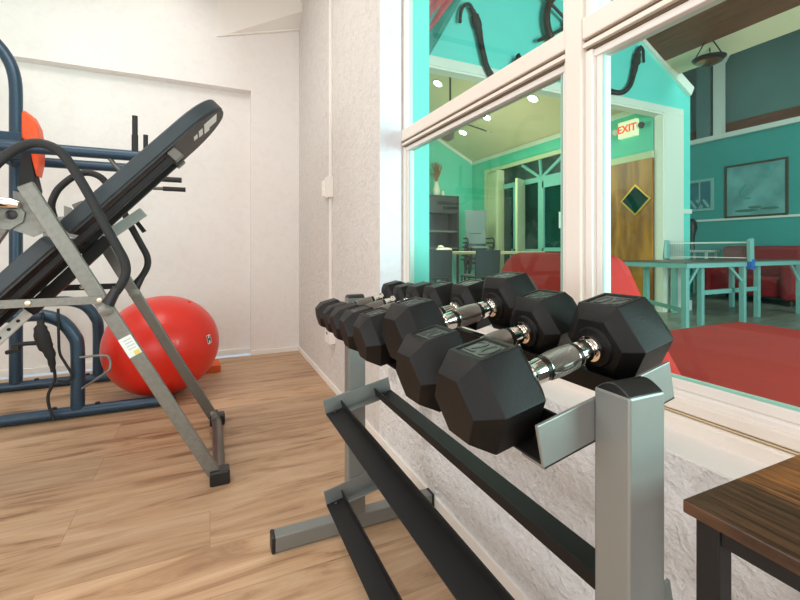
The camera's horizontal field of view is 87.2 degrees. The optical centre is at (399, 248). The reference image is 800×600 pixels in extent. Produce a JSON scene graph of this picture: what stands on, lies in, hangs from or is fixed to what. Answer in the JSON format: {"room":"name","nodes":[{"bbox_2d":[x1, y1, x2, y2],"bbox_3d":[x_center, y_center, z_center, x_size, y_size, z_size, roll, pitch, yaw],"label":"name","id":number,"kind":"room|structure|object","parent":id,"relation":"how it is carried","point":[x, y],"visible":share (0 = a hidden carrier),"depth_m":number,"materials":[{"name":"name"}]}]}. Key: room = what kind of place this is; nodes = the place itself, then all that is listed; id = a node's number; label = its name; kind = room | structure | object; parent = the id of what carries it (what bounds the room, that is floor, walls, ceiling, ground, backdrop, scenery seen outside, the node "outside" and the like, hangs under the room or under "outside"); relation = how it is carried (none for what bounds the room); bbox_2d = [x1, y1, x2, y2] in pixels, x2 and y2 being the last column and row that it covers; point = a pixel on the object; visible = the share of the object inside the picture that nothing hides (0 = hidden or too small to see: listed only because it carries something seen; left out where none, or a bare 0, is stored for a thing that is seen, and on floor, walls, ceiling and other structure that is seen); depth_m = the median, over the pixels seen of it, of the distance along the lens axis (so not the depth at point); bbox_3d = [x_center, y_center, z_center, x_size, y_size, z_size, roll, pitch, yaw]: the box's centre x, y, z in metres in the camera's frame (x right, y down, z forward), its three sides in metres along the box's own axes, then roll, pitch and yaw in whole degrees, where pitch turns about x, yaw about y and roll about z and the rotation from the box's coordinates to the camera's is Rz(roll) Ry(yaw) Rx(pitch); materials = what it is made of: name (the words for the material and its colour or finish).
{"room":"gym","nodes":[
{"label":"gym","id":0,"kind":"room"},
{"bbox_2d":[0,0,298,369],"bbox_3d":[-2.437,-0.800,3.568,3.700,3.600,0.150,0,0,-24],"label":"wall","id":1,"kind":"structure","parent":0,"point":[227,244],"depth_m":3.78,"materials":[{"name":"white paint"}]},
{"bbox_2d":[0,346,297,376],"bbox_3d":[-2.568,0.975,3.480,3.388,0.050,0.122,0,0,-24],"label":"baseboard","id":2,"kind":"structure","parent":1,"relation":"attached to","point":[88,365],"depth_m":3.93,"materials":[{"name":"white"}]},
{"bbox_2d":[217,0,428,433],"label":"wall","id":3,"kind":"structure","parent":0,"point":[355,23],"depth_m":2.61,"materials":[{"name":"paint"}]},
{"bbox_2d":[322,0,334,344],"bbox_3d":[-0.521,-0.838,3.035,0.048,3.005,0.240,0,0,-24],"label":"conduit","id":4,"kind":"object","parent":3,"relation":"attached to","point":[327,184],"visible":0.69,"depth_m":3.02,"materials":[{"name":"white"}]},
{"bbox_2d":[322,176,332,198],"bbox_3d":[-0.534,-0.445,3.062,0.048,0.150,0.180,0,0,-24],"label":"switch","id":5,"kind":"object","parent":4,"relation":"attached to","point":[327,184],"depth_m":3.00,"materials":[{"name":"white plastic"}]},
{"bbox_2d":[298,346,531,599],"bbox_3d":[0.377,0.978,1.093,0.012,0.045,6.680,0,0,-24],"label":"baseboard","id":6,"kind":"structure","parent":3,"relation":"attached to","point":[503,577],"depth_m":1.50,"materials":[{"name":"white wood"}]},
{"bbox_2d":[0,292,799,599],"bbox_3d":[2.243,1.050,4.747,13.200,0.100,12.800,0,0,-24],"label":"floor","id":7,"kind":"structure","parent":0,"point":[113,505],"depth_m":1.70,"materials":[{"name":"brown wood"}]},
{"bbox_2d":[0,39,185,426],"bbox_3d":[-2.282,-0.293,2.709,1.581,2.588,0.883,0,0,-24],"label":"exercise machine","id":8,"kind":"object","parent":7,"relation":"on","point":[27,166],"visible":0.67,"depth_m":2.68,"materials":[{"name":"blue metal"}]},
{"bbox_2d":[5,309,72,420],"bbox_3d":[-2.028,0.664,2.362,0.298,0.638,0.076,0,0,-31],"label":"strap","id":9,"kind":"object","parent":8,"relation":"hanging from","point":[42,338],"visible":1,"depth_m":2.37,"materials":[{"name":"black fabric"}]},
{"bbox_2d":[0,99,229,486],"bbox_3d":[-1.600,0.137,1.781,1.604,1.726,0.763,0,0,-24],"label":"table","id":10,"kind":"object","parent":7,"relation":"on","point":[90,226],"visible":1,"depth_m":1.74,"materials":[{"name":"grey metal"}]},
{"bbox_2d":[123,337,135,349],"bbox_3d":[-1.065,0.374,1.653,0.045,0.051,0.001,0,0,-24],"label":"label","id":11,"kind":"object","parent":10,"relation":"attached to","point":[129,343],"depth_m":1.65,"materials":[{"name":"white paper"}]},
{"bbox_2d":[99,296,218,395],"bbox_3d":[-1.646,0.663,2.916,0.718,0.674,0.718,0,0,-24],"label":"exercise ball","id":12,"kind":"object","parent":7,"relation":"on","point":[193,331],"visible":0.68,"depth_m":2.69,"materials":[{"name":"red plastic"}]},
{"bbox_2d":[205,358,220,373],"bbox_3d":[-1.589,0.972,3.485,0.170,0.056,0.240,0,0,-28],"label":"foam block","id":13,"kind":"object","parent":7,"relation":"on","point":[215,367],"visible":0.47,"depth_m":3.41,"materials":[{"name":"orange"}]},
{"bbox_2d":[429,250,451,282],"bbox_3d":[0.494,0.508,6.479,0.470,0.986,0.547,0,0,-24],"label":"dining chair","id":14,"kind":"object","parent":7,"relation":"on","point":[440,261],"visible":0.54,"depth_m":6.25,"materials":[{"name":"black"}]},
{"bbox_2d":[429,195,458,283],"bbox_3d":[0.919,-0.165,10.620,1.030,2.330,0.505,0,0,-24],"label":"tall cabinet","id":15,"kind":"object","parent":7,"relation":"on","point":[443,210],"visible":0.35,"depth_m":10.65,"materials":[{"name":"grey"}]},
{"bbox_2d":[431,162,441,194],"bbox_3d":[0.923,-1.760,10.553,0.307,0.860,0.281,0,0,-24],"label":"vase","id":16,"kind":"object","parent":15,"relation":"on","point":[436,189],"visible":0.95,"depth_m":10.51,"materials":[{"name":"beige ceramic"}]},
{"bbox_2d":[429,230,456,232],"bbox_3d":[0.926,-0.440,10.604,0.950,0.040,0.440,0,0,-24],"label":"shelf","id":17,"kind":"object","parent":15,"relation":"attached to","point":[430,231],"depth_m":10.58,"materials":[{"name":"grey"}]},
{"bbox_2d":[429,247,456,248],"bbox_3d":[0.926,-0.020,10.604,0.950,0.040,0.440,0,0,-24],"label":"shelf","id":18,"kind":"object","parent":15,"relation":"attached to","point":[429,247],"depth_m":10.45,"materials":[{"name":"grey"}]},
{"bbox_2d":[461,254,474,270],"bbox_3d":[1.788,0.527,9.993,0.632,0.946,0.547,0,0,-4],"label":"chair","id":19,"kind":"object","parent":7,"relation":"on","point":[473,268],"visible":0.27,"depth_m":9.83,"materials":[{"name":"grey metal"}]},
{"bbox_2d":[461,248,474,278],"bbox_3d":[1.792,0.427,9.940,0.632,0.946,0.547,0,0,-4],"label":"chair","id":20,"kind":"object","parent":7,"relation":"on","point":[464,255],"visible":0.21,"depth_m":9.97,"materials":[{"name":"grey metal"}]},
{"bbox_2d":[464,244,484,279],"bbox_3d":[1.796,0.328,9.887,0.632,0.946,0.547,0,0,-4],"label":"chair","id":21,"kind":"object","parent":20,"relation":"on","point":[473,260],"visible":0.22,"depth_m":9.78,"materials":[{"name":"grey metal"}]},
{"bbox_2d":[462,239,492,278],"bbox_3d":[1.800,0.228,9.834,0.632,0.946,0.547,0,0,-4],"label":"chair","id":22,"kind":"object","parent":21,"relation":"on","point":[465,247],"visible":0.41,"depth_m":9.84,"materials":[{"name":"grey metal"}]},
{"bbox_2d":[463,235,493,273],"bbox_3d":[1.804,0.128,9.781,0.632,0.946,0.547,0,0,-4],"label":"chair","id":23,"kind":"object","parent":22,"relation":"on","point":[470,245],"visible":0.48,"depth_m":9.98,"materials":[{"name":"grey metal"}]},
{"bbox_2d":[463,210,494,270],"bbox_3d":[1.809,-0.210,9.728,0.632,1.421,0.547,0,0,-4],"label":"chair","id":24,"kind":"object","parent":23,"relation":"on","point":[475,220],"visible":0.93,"depth_m":9.94,"materials":[{"name":"grey metal"}]},
{"bbox_2d":[270,294,673,599],"bbox_3d":[0.071,0.580,1.022,0.607,0.840,1.138,0,0,-24],"label":"dumbbell rack","id":25,"kind":"object","parent":7,"relation":"on","point":[624,419],"visible":0.88,"depth_m":0.71,"materials":[{"name":"silver metal"}]},
{"bbox_2d":[315,280,403,327],"bbox_3d":[-0.121,0.183,1.412,0.323,0.145,0.096,0,0,-23],"label":"dumbbell","id":26,"kind":"object","parent":25,"relation":"on","point":[387,289],"visible":0.45,"depth_m":1.40,"materials":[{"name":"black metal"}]},
{"bbox_2d":[323,282,413,332],"bbox_3d":[-0.080,0.183,1.321,0.323,0.145,0.096,0,0,-23],"label":"dumbbell","id":27,"kind":"object","parent":25,"relation":"on","point":[399,292],"visible":0.35,"depth_m":1.31,"materials":[{"name":"black rubber"}]},
{"bbox_2d":[329,281,431,340],"bbox_3d":[-0.036,0.178,1.223,0.335,0.157,0.107,0,0,-23],"label":"dumbbell","id":28,"kind":"object","parent":25,"relation":"on","point":[414,290],"visible":0.16,"depth_m":1.18,"materials":[{"name":"black rubber"}]},
{"bbox_2d":[339,281,452,350],"bbox_3d":[0.011,0.174,1.117,0.344,0.166,0.117,0,0,-23],"label":"dumbbell","id":29,"kind":"object","parent":25,"relation":"on","point":[440,292],"visible":0.44,"depth_m":1.08,"materials":[{"name":"black rubber"}]},
{"bbox_2d":[353,279,490,365],"bbox_3d":[0.070,0.167,1.005,0.369,0.180,0.128,0,0,-24],"label":"dumbbell","id":30,"kind":"object","parent":25,"relation":"on","point":[368,327],"visible":0.5,"depth_m":0.94,"materials":[{"name":"black rubber"}]},
{"bbox_2d":[382,272,537,359],"bbox_3d":[0.139,0.140,0.884,0.364,0.176,0.139,0,0,-28],"label":"dumbbell","id":31,"kind":"object","parent":25,"relation":"on","point":[500,291],"visible":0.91,"depth_m":0.86,"materials":[{"name":"black rubber"}]},
{"bbox_2d":[396,289,576,411],"bbox_3d":[0.172,0.170,0.758,0.372,0.179,0.134,0,0,-26],"label":"dumbbell","id":32,"kind":"object","parent":25,"relation":"on","point":[541,319],"visible":0.7,"depth_m":0.74,"materials":[{"name":"black rubber"}]},
{"bbox_2d":[435,292,672,454],"bbox_3d":[0.234,0.167,0.620,0.380,0.187,0.142,0,0,-24],"label":"dumbbell","id":33,"kind":"object","parent":25,"relation":"on","point":[488,394],"visible":0.99,"depth_m":0.56,"materials":[{"name":"black rubber"}]},
{"bbox_2d":[460,250,500,280],"bbox_3d":[1.314,0.508,6.850,0.470,0.986,0.547,0,0,-24],"label":"dining chair","id":34,"kind":"object","parent":7,"relation":"on","point":[487,262],"visible":0.69,"depth_m":6.61,"materials":[{"name":"black"}]},
{"bbox_2d":[437,251,544,283],"bbox_3d":[1.146,0.522,7.899,3.400,0.955,0.750,0,0,-24],"label":"dining table","id":35,"kind":"object","parent":7,"relation":"on","point":[454,253],"visible":0.19,"depth_m":7.51,"materials":[{"name":"brown wood"}]},
{"bbox_2d":[436,245,451,249],"bbox_3d":[0.817,-0.013,7.778,0.320,0.113,0.240,0,0,-24],"label":"cloth bundle","id":36,"kind":"object","parent":35,"relation":"on","point":[440,247],"visible":0.76,"depth_m":7.69,"materials":[{"name":"white fabric"}]},
{"bbox_2d":[501,252,799,406],"bbox_3d":[1.846,0.507,1.647,2.438,0.985,2.180,0,0,-24],"label":"sofa","id":37,"kind":"object","parent":7,"relation":"on","point":[763,361],"visible":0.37,"depth_m":1.86,"materials":[{"name":"red fabric"}]},
{"bbox_2d":[690,250,718,294],"bbox_3d":[6.638,0.510,9.286,0.450,0.980,0.550,0,0,-24],"label":"stand","id":38,"kind":"object","parent":7,"relation":"on","point":[693,251],"visible":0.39,"depth_m":9.54,"materials":[{"name":"white"}]},
{"bbox_2d":[690,218,697,249],"bbox_3d":[6.580,-0.335,9.474,0.217,0.710,0.217,0,0,-24],"label":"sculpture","id":39,"kind":"object","parent":38,"relation":"on","point":[693,224],"visible":0.61,"depth_m":9.40,"materials":[{"name":"black plastic"}]},
{"bbox_2d":[622,258,799,328],"bbox_3d":[4.618,0.583,6.208,3.050,0.835,1.000,0,0,-26],"label":"table","id":40,"kind":"object","parent":7,"relation":"on","point":[699,265],"visible":0.85,"depth_m":5.73,"materials":[{"name":"teal"}]},
{"bbox_2d":[664,238,754,268],"bbox_3d":[4.471,0.064,6.136,0.198,0.422,1.168,0,0,-26],"label":"net","id":41,"kind":"object","parent":40,"relation":"attached to","point":[749,251],"visible":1,"depth_m":5.95,"materials":[{"name":"white fabric"}]},
{"bbox_2d":[683,454,799,599],"bbox_3d":[0.592,0.635,0.195,0.310,0.730,0.708,0,0,-24],"label":"side table","id":42,"kind":"object","parent":7,"relation":"on","point":[755,516],"visible":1,"depth_m":0.43,"materials":[{"name":"brown wood"}]},
{"bbox_2d":[704,246,799,306],"bbox_3d":[6.834,0.470,8.063,1.000,1.060,1.620,0,0,-24],"label":"loveseat","id":43,"kind":"object","parent":7,"relation":"on","point":[777,281],"visible":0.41,"depth_m":7.87,"materials":[{"name":"red fabric"}]},
{"bbox_2d":[429,140,471,281],"bbox_3d":[-0.434,-2.100,10.422,5.400,6.200,0.150,0,0,-24],"label":"wall","id":44,"kind":"structure","parent":0,"point":[455,178],"depth_m":11.22,"materials":[{"name":"green paint"}]},
{"bbox_2d":[437,139,471,163],"bbox_3d":[-0.441,-3.655,10.315,5.340,2.730,0.040,0,0,-24],"label":"trim","id":45,"kind":"structure","parent":44,"relation":"attached to","point":[438,140],"depth_m":11.16,"materials":[{"name":"white"}]},
{"bbox_2d":[429,73,622,161],"bbox_3d":[0.557,-3.735,8.110,5.300,2.750,5.400,0,0,-24],"label":"ceiling","id":46,"kind":"structure","parent":0,"point":[523,121],"depth_m":9.01,"materials":[{"name":"beige paint"}]},
{"bbox_2d":[433,79,442,86],"bbox_3d":[0.787,-3.442,8.731,0.210,0.112,0.230,0,0,-24],"label":"recessed light","id":47,"kind":"object","parent":46,"relation":"in","point":[438,83],"visible":1,"depth_m":8.71,"materials":[{"name":"white"}]},
{"bbox_2d":[458,129,466,134],"bbox_3d":[1.518,-2.817,10.148,0.210,0.112,0.230,0,0,-24],"label":"recessed light","id":48,"kind":"object","parent":46,"relation":"in","point":[462,132],"visible":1,"depth_m":10.13,"materials":[{"name":"white"}]},
{"bbox_2d":[441,77,490,141],"bbox_3d":[0.940,-2.875,7.484,1.523,1.590,1.551,0,0,-24],"label":"ceiling fan","id":49,"kind":"object","parent":46,"relation":"hanging from","point":[450,136],"visible":0.12,"depth_m":7.60,"materials":[{"name":"brown wood"}]},
{"bbox_2d":[483,115,491,120],"bbox_3d":[1.881,-2.862,9.127,0.210,0.112,0.230,0,0,-24],"label":"recessed light","id":50,"kind":"object","parent":46,"relation":"in","point":[488,118],"visible":0.64,"depth_m":9.12,"materials":[{"name":"white"}]},
{"bbox_2d":[527,94,538,102],"bbox_3d":[2.501,-2.832,7.903,0.210,0.112,0.230,0,0,-24],"label":"recessed light","id":51,"kind":"object","parent":46,"relation":"in","point":[533,98],"visible":0.95,"depth_m":7.89,"materials":[{"name":"white"}]},
{"bbox_2d":[430,0,691,309],"bbox_3d":[1.974,-2.466,5.706,6.130,6.931,0.150,0,0,-24],"label":"wall","id":52,"kind":"structure","parent":0,"point":[510,28],"depth_m":5.52,"materials":[{"name":"teal paint"}]},
{"bbox_2d":[429,0,460,54],"bbox_3d":[0.569,-2.834,4.965,0.830,1.234,0.093,0,0,-24],"label":"flag","id":53,"kind":"object","parent":52,"relation":"hanging from","point":[441,12],"visible":0.52,"depth_m":4.90,"materials":[{"name":"red fabric"}]},
{"bbox_2d":[458,2,493,76],"bbox_3d":[0.928,-2.542,5.101,0.506,0.851,0.109,0,0,-24],"label":"rope","id":54,"kind":"object","parent":52,"relation":"hanging from","point":[476,21],"visible":0.98,"depth_m":5.09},
{"bbox_2d":[513,53,520,61],"bbox_3d":[1.694,-2.350,5.425,0.580,0.260,0.059,0,0,-24],"label":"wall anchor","id":55,"kind":"object","parent":52,"relation":"attached to","point":[518,55],"visible":0.05,"depth_m":5.31,"materials":[{"name":"black metal"}]},
{"bbox_2d":[429,65,663,311],"bbox_3d":[1.660,-0.573,5.575,5.450,3.145,0.150,0,0,-24],"label":"trim","id":56,"kind":"structure","parent":52,"relation":"attached to","point":[658,116],"depth_m":6.64,"materials":[{"name":"white wood"}]},
{"bbox_2d":[537,0,562,41],"bbox_3d":[2.313,-3.030,5.684,1.163,1.320,0.108,0,0,-26],"label":"wheel","id":57,"kind":"object","parent":52,"relation":"attached to","point":[549,33],"visible":0.16,"depth_m":5.49,"materials":[{"name":"black rubber"}]},
{"bbox_2d":[429,55,683,311],"bbox_3d":[1.904,-0.630,5.600,5.915,3.260,0.025,0,0,-24],"label":"trim","id":58,"kind":"structure","parent":52,"relation":"attached to","point":[673,117],"depth_m":6.66,"materials":[{"name":"white"}]},
{"bbox_2d":[611,45,644,94],"bbox_3d":[3.341,-2.648,6.193,0.796,0.833,0.107,0,0,-24],"label":"rope","id":59,"kind":"object","parent":52,"relation":"hanging from","point":[637,56],"visible":0.99,"depth_m":6.23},
{"bbox_2d":[610,0,693,95],"bbox_3d":[2.046,-4.232,5.656,6.067,3.452,0.060,0,0,-24],"label":"trim","id":60,"kind":"structure","parent":52,"relation":"attached to","point":[680,79],"depth_m":6.66,"materials":[{"name":"white"}]},
{"bbox_2d":[684,209,691,213],"bbox_3d":[4.695,-0.615,6.865,0.215,0.070,0.020,0,0,-24],"label":"trim","id":61,"kind":"structure","parent":52,"relation":"attached to","point":[686,211],"depth_m":6.86,"materials":[{"name":"white"}]},
{"bbox_2d":[666,5,799,73],"bbox_3d":[5.789,-2.967,3.349,0.330,0.350,7.330,0,0,-24],"label":"trim","id":62,"kind":"structure","parent":52,"relation":"attached to","point":[786,22],"depth_m":5.70,"materials":[{"name":"white paint"}]},
{"bbox_2d":[472,114,653,279],"bbox_3d":[3.093,-0.800,9.115,0.150,3.600,5.140,0,0,-24],"label":"wall","id":63,"kind":"structure","parent":0,"point":[643,142],"depth_m":8.70,"materials":[{"name":"green paint"}]},
{"bbox_2d":[484,149,560,272],"bbox_3d":[2.741,-0.510,9.225,0.400,3.020,3.350,0,0,-24],"label":"door","id":64,"kind":"structure","parent":63,"relation":"in","point":[522,198],"depth_m":9.33,"materials":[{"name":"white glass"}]},
{"bbox_2d":[471,111,634,164],"bbox_3d":[3.006,-2.315,9.076,0.040,0.090,5.140,0,0,-24],"label":"trim","id":65,"kind":"structure","parent":63,"relation":"attached to","point":[621,114],"depth_m":9.26,"materials":[{"name":"white"}]},
{"bbox_2d":[612,118,644,139],"bbox_3d":[3.864,-2.030,7.099,0.097,0.280,0.600,0,0,-24],"label":"exit sign","id":66,"kind":"object","parent":63,"relation":"attached to","point":[630,128],"visible":1,"depth_m":7.07,"materials":[{"name":"beige plastic"}]},
{"bbox_2d":[612,129,617,135],"bbox_3d":[3.756,-2.026,7.319,0.080,0.105,0.110,0,0,-24],"label":"lamp","id":67,"kind":"object","parent":66,"relation":"attached to","point":[614,132],"depth_m":7.30,"materials":[{"name":"white plastic"}]},
{"bbox_2d":[638,122,644,127],"bbox_3d":[3.958,-2.026,6.872,0.080,0.105,0.110,0,0,-24],"label":"lamp","id":68,"kind":"object","parent":66,"relation":"attached to","point":[640,124],"depth_m":6.85,"materials":[{"name":"black metal"}]},
{"bbox_2d":[611,150,653,305],"bbox_3d":[3.840,-0.290,7.205,0.064,2.580,1.037,0,0,-24],"label":"door","id":69,"kind":"structure","parent":63,"relation":"in","point":[632,176],"depth_m":7.01,"materials":[{"name":"brown wood"}]},
{"bbox_2d":[380,364,799,599],"bbox_3d":[0.957,0.695,0.172,0.285,0.610,4.525,0,0,-24],"label":"wall","id":70,"kind":"structure","parent":0,"point":[565,489],"depth_m":1.09,"materials":[{"name":"grey paint"}]},
{"bbox_2d":[540,381,768,479],"bbox_3d":[0.604,0.388,0.753,0.118,0.004,3.175,0,0,-24],"label":"trim","id":71,"kind":"structure","parent":70,"relation":"on","point":[731,465],"depth_m":0.80,"materials":[{"name":"white"}]},
{"bbox_2d":[552,378,796,465],"bbox_3d":[0.698,0.373,0.796,0.112,0.034,3.175,0,0,-24],"label":"trim","id":72,"kind":"structure","parent":70,"relation":"on","point":[769,455],"depth_m":0.82,"materials":[{"name":"beige"}]},
{"bbox_2d":[664,406,799,454],"bbox_3d":[0.685,0.352,0.790,0.061,0.003,3.175,0,0,-24],"label":"trim","id":73,"kind":"structure","parent":72,"relation":"on","point":[665,407],"depth_m":0.81,"materials":[{"name":"gold metal"}]},
{"bbox_2d":[664,396,799,451],"bbox_3d":[0.704,0.337,0.798,0.100,0.026,3.175,0,0,-24],"label":"trim","id":74,"kind":"structure","parent":73,"relation":"on","point":[779,437],"depth_m":0.80,"materials":[{"name":"beige"}]},
{"bbox_2d":[401,0,564,345],"bbox_3d":[0.283,-0.798,1.727,0.100,2.303,1.128,0,0,-24],"label":"window","id":75,"kind":"structure","parent":74,"relation":"on","point":[543,66],"depth_m":1.65,"materials":[{"name":"beige wood"}]},
{"bbox_2d":[565,0,609,365],"bbox_3d":[0.530,-0.965,1.189,0.114,2.670,0.057,0,0,-24],"label":"window frame","id":76,"kind":"structure","parent":74,"relation":"on","point":[574,9],"depth_m":1.16,"materials":[{"name":"beige wood"}]},
{"bbox_2d":[582,0,799,435],"bbox_3d":[0.907,-0.798,0.348,0.100,2.303,1.786,0,0,-24],"label":"window","id":77,"kind":"structure","parent":74,"relation":"on","point":[609,29],"depth_m":1.10,"materials":[{"name":"beige"}]},
{"bbox_2d":[612,0,799,60],"bbox_3d":[3.111,-4.510,2.209,5.490,3.136,7.460,0,0,-24],"label":"ceiling","id":78,"kind":"structure","parent":0,"point":[725,18],"depth_m":5.72,"materials":[{"name":"brown wood"}]},
{"bbox_2d":[691,41,726,66],"bbox_3d":[4.418,-2.837,6.005,0.416,0.455,0.416,0,0,-24],"label":"pendant lamp","id":79,"kind":"object","parent":78,"relation":"hanging from","point":[709,59],"visible":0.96,"depth_m":5.92,"materials":[{"name":"brown metal"}]},
{"bbox_2d":[682,29,799,131],"bbox_3d":[8.120,-3.800,7.405,0.100,2.800,12.800,0,0,-24],"label":"wall","id":80,"kind":"structure","parent":0,"point":[763,78],"depth_m":8.71,"materials":[{"name":"paint"}]},
{"bbox_2d":[690,106,799,140],"bbox_3d":[8.029,-2.625,7.364,0.100,0.250,12.800,0,0,-24],"label":"trim","id":81,"kind":"structure","parent":80,"relation":"attached to","point":[792,112],"depth_m":8.61,"materials":[{"name":"brown wood"}]},
{"bbox_2d":[690,123,799,299],"bbox_3d":[7.983,-0.700,7.343,0.200,3.400,12.800,0,0,-24],"label":"wall","id":82,"kind":"structure","parent":0,"point":[709,159],"depth_m":8.83,"materials":[{"name":"teal paint"}]},
{"bbox_2d":[690,178,713,211],"bbox_3d":[6.810,-1.220,9.650,0.034,0.720,0.730,0,0,-24],"label":"picture","id":83,"kind":"object","parent":82,"relation":"attached to","point":[701,191],"visible":0.56,"depth_m":9.53,"materials":[{"name":"teal"}]},
{"bbox_2d":[696,66,712,138],"bbox_3d":[6.887,-3.625,9.498,0.140,2.250,0.270,0,0,-24],"label":"trim","id":84,"kind":"structure","parent":82,"relation":"attached to","point":[704,75],"depth_m":9.43,"materials":[{"name":"paint"}]},
{"bbox_2d":[713,55,729,134],"bbox_3d":[7.100,-3.625,9.029,0.140,2.250,0.600,0,0,-24],"label":"trim","id":85,"kind":"structure","parent":82,"relation":"attached to","point":[718,69],"depth_m":9.16,"materials":[{"name":"white"}]},
{"bbox_2d":[690,116,799,145],"bbox_3d":[7.938,-2.450,7.322,0.300,0.100,12.800,0,0,-24],"label":"trim","id":86,"kind":"structure","parent":82,"relation":"on","point":[793,120],"depth_m":8.66,"materials":[{"name":"white"}]},
{"bbox_2d":[695,214,799,221],"bbox_3d":[7.878,-0.642,7.296,0.030,0.045,12.800,0,0,-24],"label":"trim","id":87,"kind":"structure","parent":82,"relation":"attached to","point":[789,215],"depth_m":8.69,"materials":[{"name":"white wood"}]},
{"bbox_2d":[725,156,788,218],"bbox_3d":[7.276,-1.225,8.615,0.038,1.130,1.100,0,0,-24],"label":"picture","id":88,"kind":"object","parent":82,"relation":"attached to","point":[758,188],"visible":1,"depth_m":8.56,"materials":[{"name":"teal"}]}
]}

